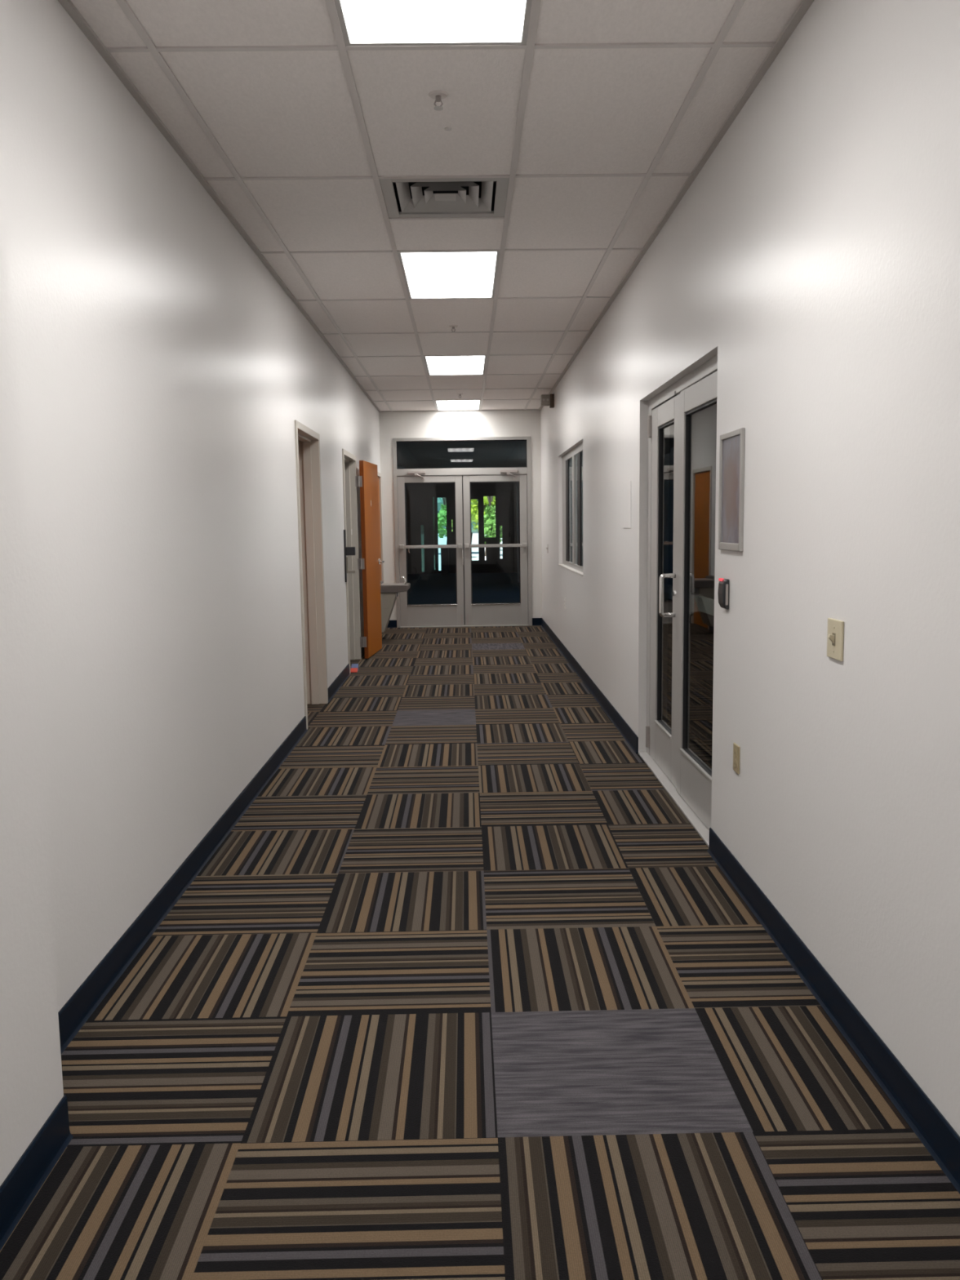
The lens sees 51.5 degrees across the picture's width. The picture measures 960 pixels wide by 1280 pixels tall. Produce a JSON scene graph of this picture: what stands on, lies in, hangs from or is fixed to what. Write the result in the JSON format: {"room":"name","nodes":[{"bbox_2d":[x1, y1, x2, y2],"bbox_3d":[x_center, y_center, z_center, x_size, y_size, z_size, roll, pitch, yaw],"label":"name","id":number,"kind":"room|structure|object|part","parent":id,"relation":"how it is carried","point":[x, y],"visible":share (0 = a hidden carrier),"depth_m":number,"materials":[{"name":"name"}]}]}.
{"room":"office corridor","nodes":[
{"label":"office corridor","id":0,"kind":"room"},
{"bbox_2d":[0,0,380,1186],"bbox_3d":[-1.203,-0.519,3.468,0.341,3.150,21.044,-1,7,-1],"label":"wall","id":1,"kind":"structure","parent":0,"point":[157,376],"depth_m":3.34,"materials":[{"name":"paint"}]},
{"bbox_2d":[0,647,364,1250],"bbox_3d":[-1.085,1.056,3.094,0.198,0.106,19.930,-1,7,-1],"label":"baseboard","id":2,"kind":"structure","parent":1,"relation":"attached to","point":[18,1190],"depth_m":3.13,"materials":[{"name":"plastic"}]},
{"bbox_2d":[294,420,328,729],"bbox_3d":[-1.366,-0.495,7.494,0.228,2.165,1.100,-1,7,-1],"label":"door","id":3,"kind":"structure","parent":1,"relation":"in","point":[308,462],"depth_m":7.96,"materials":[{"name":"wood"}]},
{"bbox_2d":[343,529,355,582],"bbox_3d":[-1.245,-0.805,9.537,0.102,0.500,0.065,-1,7,-1],"label":"wall bracket","id":4,"kind":"object","parent":1,"relation":"attached to","point":[348,550],"visible":1,"depth_m":9.51,"materials":[{"name":"black metal"}]},
{"bbox_3d":[-1.289,-0.805,9.536,0.014,0.500,0.065,-1,7,-1],"label":"plate","id":5,"kind":"part","parent":4,"relation":"part of","materials":[{"name":"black metal"}]},
{"bbox_3d":[-1.239,-0.851,9.534,0.090,0.080,0.050,-1,7,-1],"label":"arm","id":6,"kind":"part","parent":4,"relation":"part of","materials":[{"name":"black metal"}]},
{"bbox_3d":[-1.238,-0.719,9.549,0.088,0.155,0.040,-1,7,-1],"label":"lever","id":7,"kind":"part","parent":4,"relation":"part of","materials":[{"name":"metal"}]},
{"bbox_2d":[342,448,384,673],"bbox_3d":[-1.339,-0.853,10.531,0.309,2.165,1.933,0,7,6],"label":"door","id":8,"kind":"structure","parent":1,"relation":"in","point":[370,562],"depth_m":10.69,"materials":[{"name":"brown wood"}]},
{"bbox_3d":[-1.382,-0.805,10.126,0.183,2.165,1.100,-1,7,-1],"label":"frame","id":9,"kind":"part","parent":8,"relation":"part of","materials":[{"name":"white metal"}]},
{"bbox_2d":[377,471,383,582],"bbox_3d":[-1.429,-1.168,13.341,0.183,2.135,0.950,-1,7,-1],"label":"door","id":10,"kind":"structure","parent":1,"relation":"in","point":[380,495],"depth_m":13.69,"materials":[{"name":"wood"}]},
{"bbox_2d":[380,576,410,632],"bbox_3d":[-1.110,-0.464,12.648,0.438,0.691,0.460,-1,7,-1],"label":"fountain","id":11,"kind":"object","parent":1,"relation":"attached to","point":[389,592],"visible":0.7,"depth_m":12.44,"materials":[{"name":"metal"}]},
{"bbox_3d":[-1.103,-0.709,12.619,0.300,0.006,0.360,-1,7,-1],"label":"drain dish","id":12,"kind":"part","parent":11,"relation":"part of","materials":[{"name":"metal"}]},
{"bbox_2d":[380,582,410,592],"bbox_3d":[-1.113,-0.660,12.624,0.438,0.095,0.460,-1,7,-1],"label":"basin","id":13,"kind":"object","parent":11,"relation":"in","point":[384,587],"depth_m":12.40,"materials":[{"name":"metal"}]},
{"bbox_2d":[57,0,813,412],"bbox_3d":[-0.123,-1.935,3.277,2.259,0.032,20.964,-1,7,-1],"label":"ceiling","id":14,"kind":"structure","parent":0,"point":[600,125],"depth_m":4.03,"materials":[{"name":"tile"}]},
{"bbox_2d":[333,0,532,46],"bbox_3d":[-0.134,-1.897,2.619,0.584,0.093,1.195,-1,7,-1],"label":"ceiling light","id":15,"kind":"object","parent":14,"relation":"attached to","point":[362,22],"visible":1,"depth_m":3.08,"materials":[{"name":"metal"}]},
{"bbox_2d":[428,89,448,111],"bbox_3d":[-0.150,-1.944,3.596,0.072,0.049,0.072,-1,7,-1],"label":"sprinkler","id":16,"kind":"object","parent":14,"relation":"attached to","point":[437,95],"visible":1,"depth_m":3.59,"materials":[{"name":"metal"}]},
{"bbox_2d":[378,177,509,217],"bbox_3d":[-0.165,-2.184,4.734,0.584,0.167,0.584,-1,7,-1],"label":"ceiling vent","id":17,"kind":"object","parent":14,"relation":"in","point":[451,197],"visible":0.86,"depth_m":4.82,"materials":[{"name":"metal"}]},
{"bbox_3d":[-0.164,-2.110,4.742,0.100,0.004,0.100,-1,7,-1],"label":"plate","id":18,"kind":"part","parent":17,"relation":"part of","materials":[{"name":"metal"}]},
{"bbox_2d":[444,127,451,130],"bbox_3d":[-0.125,-2.003,3.904,0.028,0.004,0.028,-1,7,-1],"label":"ceiling sensor","id":19,"kind":"object","parent":14,"relation":"attached to","point":[446,128],"visible":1,"depth_m":3.90,"materials":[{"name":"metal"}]},
{"bbox_2d":[397,251,499,298],"bbox_3d":[-0.187,-2.325,6.251,0.584,0.093,1.195,-1,7,-1],"label":"ceiling light","id":20,"kind":"object","parent":14,"relation":"attached to","point":[470,274],"visible":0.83,"depth_m":6.22,"materials":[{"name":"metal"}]},
{"bbox_2d":[448,324,457,333],"bbox_3d":[-0.209,-2.440,7.816,0.072,0.049,0.072,-1,7,-1],"label":"sprinkler","id":21,"kind":"object","parent":14,"relation":"attached to","point":[453,326],"visible":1,"depth_m":7.81,"materials":[{"name":"metal"}]},
{"bbox_2d":[423,355,486,375],"bbox_3d":[-0.239,-2.741,9.794,0.584,0.093,1.196,-1,7,-1],"label":"ceiling light","id":22,"kind":"object","parent":14,"relation":"attached to","point":[451,365],"visible":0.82,"depth_m":9.81,"materials":[{"name":"plastic"}]},
{"bbox_2d":[435,400,480,410],"bbox_3d":[-0.287,-3.129,13.088,0.584,0.093,1.110,-1,7,-1],"label":"ceiling light","id":23,"kind":"object","parent":14,"relation":"attached to","point":[473,404],"visible":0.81,"depth_m":13.15,"materials":[{"name":"plastic"}]},
{"bbox_2d":[378,409,542,620],"bbox_3d":[-0.257,-1.762,13.906,2.219,3.150,0.150,-1,7,-1],"label":"wall","id":24,"kind":"structure","parent":0,"point":[468,424],"depth_m":13.71,"materials":[{"name":"paint"}]},
{"bbox_2d":[392,436,532,627],"bbox_3d":[-0.234,-1.491,13.877,1.903,2.618,0.191,-1,7,-1],"label":"door","id":25,"kind":"structure","parent":24,"relation":"in","point":[498,614],"depth_m":13.86,"materials":[{"name":"metal"}]},
{"bbox_3d":[-0.238,-1.150,13.878,0.014,0.220,0.034,-1,7,-1],"label":"lock pull","id":26,"kind":"part","parent":25,"relation":"part of","materials":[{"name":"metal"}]},
{"bbox_2d":[386,617,541,627],"bbox_3d":[-0.234,-0.241,14.001,2.219,0.106,0.017,-1,7,-1],"label":"baseboard","id":27,"kind":"structure","parent":24,"relation":"attached to","point":[535,621],"depth_m":14.01,"materials":[{"name":"plastic"}]},
{"bbox_2d":[405,482,517,573],"bbox_3d":[-0.421,-3.343,28.834,3.500,2.800,0.060,-1,7,-1],"label":"wall","id":28,"kind":"structure","parent":0,"point":[419,497],"depth_m":28.80,"materials":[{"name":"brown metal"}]},
{"bbox_2d":[421,524,424,572],"bbox_3d":[-1.661,-2.652,28.890,0.080,1.350,0.006,-1,7,-1],"label":"window","id":29,"kind":"structure","parent":28,"relation":"in","point":[422,526],"depth_m":28.90,"materials":[{"name":"glass"}]},
{"bbox_2d":[432,497,435,569],"bbox_3d":[-1.329,-3.079,28.845,0.035,2.100,0.006,-1,7,-1],"label":"window","id":30,"kind":"structure","parent":28,"relation":"in","point":[433,497],"depth_m":28.84,"materials":[{"name":"black glass"}]},
{"bbox_2d":[396,440,526,468],"bbox_3d":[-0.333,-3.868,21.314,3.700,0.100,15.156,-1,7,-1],"label":"transom window","id":31,"kind":"structure","parent":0,"point":[492,454],"depth_m":19.16,"materials":[{"name":"glass"}]},
{"bbox_2d":[407,572,519,624],"bbox_3d":[-0.293,-1.052,21.605,3.700,0.060,15.236,-1,7,-1],"label":"floor","id":32,"kind":"structure","parent":0,"point":[491,587],"depth_m":22.15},
{"bbox_2d":[0,625,959,1279],"bbox_3d":[-0.252,1.035,3.625,2.879,0.001,20.964,-1,7,-1],"label":"floor","id":33,"kind":"structure","parent":0,"point":[464,991],"depth_m":2.75,"materials":[{"name":"carpet"}]},
{"bbox_2d":[350,663,358,672],"bbox_3d":[-1.247,0.280,9.883,0.067,0.064,0.160,-1,7,-1],"label":"wedge","id":34,"kind":"object","parent":33,"relation":"on","point":[354,668],"visible":0.96,"depth_m":9.88,"materials":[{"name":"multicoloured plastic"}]},
{"bbox_2d":[516,482,519,582],"bbox_3d":[1.237,-2.495,21.448,0.600,2.800,15.056,-1,7,-1],"label":"wall","id":35,"kind":"structure","parent":0,"point":[517,518],"depth_m":23.93,"materials":[{"name":"paint"}]},
{"bbox_2d":[666,633,713,770],"bbox_3d":[2.915,0.481,7.954,3.582,0.001,9.600,-1,7,-1],"label":"floor","id":36,"kind":"structure","parent":0,"point":[701,657],"depth_m":8.31,"materials":[{"name":"carpet"}]},
{"bbox_2d":[667,404,716,634],"bbox_3d":[2.945,-0.984,7.782,3.682,2.950,9.800,-1,7,-1],"label":"wall","id":37,"kind":"structure","parent":0,"point":[704,421],"depth_m":12.54,"materials":[{"name":"white paint"}]},
{"bbox_2d":[540,0,959,1136],"bbox_3d":[1.085,-0.554,3.497,0.160,3.150,21.044,-1,7,-1],"label":"wall","id":38,"kind":"structure","parent":0,"point":[815,251],"depth_m":2.89,"materials":[{"name":"paint"}]},
{"bbox_2d":[540,393,554,408],"bbox_3d":[0.789,-2.798,11.659,0.153,0.155,0.103,-1,7,-1],"label":"emergency light","id":39,"kind":"object","parent":38,"relation":"attached to","point":[545,399],"visible":1,"depth_m":11.62,"materials":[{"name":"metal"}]},
{"bbox_2d":[558,442,582,576],"bbox_3d":[0.975,-1.323,10.115,0.146,1.229,2.350,-1,7,-1],"label":"window","id":40,"kind":"structure","parent":38,"relation":"in","point":[572,460],"depth_m":10.11,"materials":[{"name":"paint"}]},
{"bbox_3d":[0.984,-0.722,10.186,0.146,0.018,2.350,-1,7,-1],"label":"sill","id":41,"kind":"part","parent":40,"relation":"part of","materials":[{"name":"white paint"}]},
{"bbox_3d":[0.957,-1.369,10.542,0.005,1.088,0.730,-1,7,-1],"label":"pane","id":42,"kind":"part","parent":40,"relation":"part of","materials":[{"name":"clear glass"}]},
{"bbox_3d":[0.971,-1.253,9.559,0.005,1.088,0.990,-1,7,-1],"label":"pane","id":43,"kind":"part","parent":40,"relation":"part of","materials":[{"name":"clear glass"}]},
{"bbox_2d":[622,480,631,528],"bbox_3d":[0.959,-0.881,6.501,0.004,0.300,0.310,-1,7,-1],"label":"access panel","id":44,"kind":"object","parent":38,"relation":"attached to","point":[626,486],"visible":1,"depth_m":6.49,"materials":[{"name":"paint"}]},
{"bbox_2d":[638,354,717,846],"bbox_3d":[1.056,-0.255,5.181,0.204,2.163,1.856,-1,7,-1],"label":"door","id":45,"kind":"structure","parent":38,"relation":"in","point":[684,776],"depth_m":5.28,"materials":[{"name":"paint"}]},
{"bbox_3d":[0.996,-0.237,5.299,0.086,0.234,0.025,-1,7,-1],"label":"pull handle","id":46,"kind":"part","parent":45,"relation":"part of","materials":[{"name":"metal"}]},
{"bbox_2d":[717,577,729,609],"bbox_3d":[0.989,-0.188,4.043,0.029,0.124,0.084,-1,7,-1],"label":"card reader","id":47,"kind":"object","parent":38,"relation":"attached to","point":[723,584],"visible":1,"depth_m":4.01,"materials":[{"name":"black plastic"}]},
{"bbox_3d":[0.993,-0.182,4.005,0.010,0.085,0.006,-1,7,-1],"label":"panel","id":48,"kind":"part","parent":47,"relation":"part of","materials":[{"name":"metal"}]},
{"bbox_2d":[721,435,740,543],"bbox_3d":[0.996,-0.590,3.934,0.006,0.422,0.292,-1,7,-1],"label":"print","id":49,"kind":"object","parent":38,"relation":"attached to","point":[731,444],"depth_m":3.94},
{"bbox_2d":[718,427,745,551],"bbox_3d":[0.992,-0.587,3.934,0.014,0.465,0.328,-1,7,-1],"label":"frame","id":50,"kind":"object","parent":38,"relation":"attached to","point":[732,444],"visible":1,"depth_m":3.92,"materials":[{"name":"metal"}]},
{"bbox_2d":[733,742,740,773],"bbox_3d":[1.010,0.467,3.926,0.010,0.110,0.076,-1,7,-1],"label":"wall outlet","id":51,"kind":"object","parent":38,"relation":"attached to","point":[736,748],"visible":1,"depth_m":3.91,"materials":[{"name":"beige plastic"}]},
{"bbox_2d":[541,617,959,1193],"bbox_3d":[1.018,0.964,3.625,0.017,0.106,20.944,-1,7,-1],"label":"baseboard","id":52,"kind":"structure","parent":38,"relation":"attached to","point":[940,1140],"depth_m":2.86,"materials":[{"name":"plastic"}]},
{"bbox_2d":[826,617,844,661],"bbox_3d":[1.010,-0.002,2.852,0.024,0.114,0.112,-1,7,-1],"label":"light switch","id":53,"kind":"object","parent":38,"relation":"attached to","point":[835,636],"visible":1,"depth_m":2.84,"materials":[{"name":"beige plastic"}]},
{"label":"outside","id":54,"kind":"structure","parent":0,"visible":0},
{"bbox_2d":[438,533,502,570],"bbox_3d":[-1.206,-8.368,84.140,120.000,0.100,110.900,-1,7,-1],"label":"pavement","id":55,"kind":"structure","parent":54,"point":[475,535],"depth_m":56.12,"materials":[{"name":"concrete"}]},
{"bbox_2d":[437,497,445,528],"bbox_3d":[-2.271,-6.466,46.540,3.154,5.043,3.141,-1,7,-1],"label":"leafy tree","id":56,"kind":"object","parent":55,"relation":"on","point":[440,501],"visible":0.02,"depth_m":45.20,"materials":[{"name":"green plant"}]},
{"bbox_2d":[437,497,452,544],"bbox_3d":[-1.359,-5.413,41.630,1.273,4.074,1.266,-1,7,-1],"label":"leafy tree","id":57,"kind":"object","parent":55,"relation":"on","point":[442,515],"visible":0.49,"depth_m":41.35,"materials":[{"name":"green plant"}]},
{"bbox_2d":[471,499,478,537],"bbox_3d":[-0.765,-8.790,61.442,5.251,6.129,5.116,-1,7,-1],"label":"leafy tree","id":58,"kind":"object","parent":55,"relation":"on","point":[472,522],"visible":0.02,"depth_m":60.59,"materials":[{"name":"green plant"}]},
{"bbox_2d":[471,496,495,555],"bbox_3d":[0.295,-6.061,43.596,2.275,4.856,2.264,-1,7,-1],"label":"leafy tree","id":59,"kind":"object","parent":55,"relation":"on","point":[474,506],"visible":0.11,"depth_m":43.16,"materials":[{"name":"green plant"}]},
{"bbox_3d":[0.288,-6.598,43.533,2.275,3.775,2.264,-1,7,-1],"label":"crown","id":60,"kind":"part","parent":59,"relation":"part of","materials":[{"name":"green plant"}]},
{"bbox_2d":[477,496,502,544],"bbox_3d":[0.435,-5.089,38.675,1.100,4.073,1.089,-1,7,-1],"label":"leafy tree","id":61,"kind":"object","parent":55,"relation":"on","point":[490,517],"visible":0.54,"depth_m":38.49,"materials":[{"name":"green plant"}]}
]}

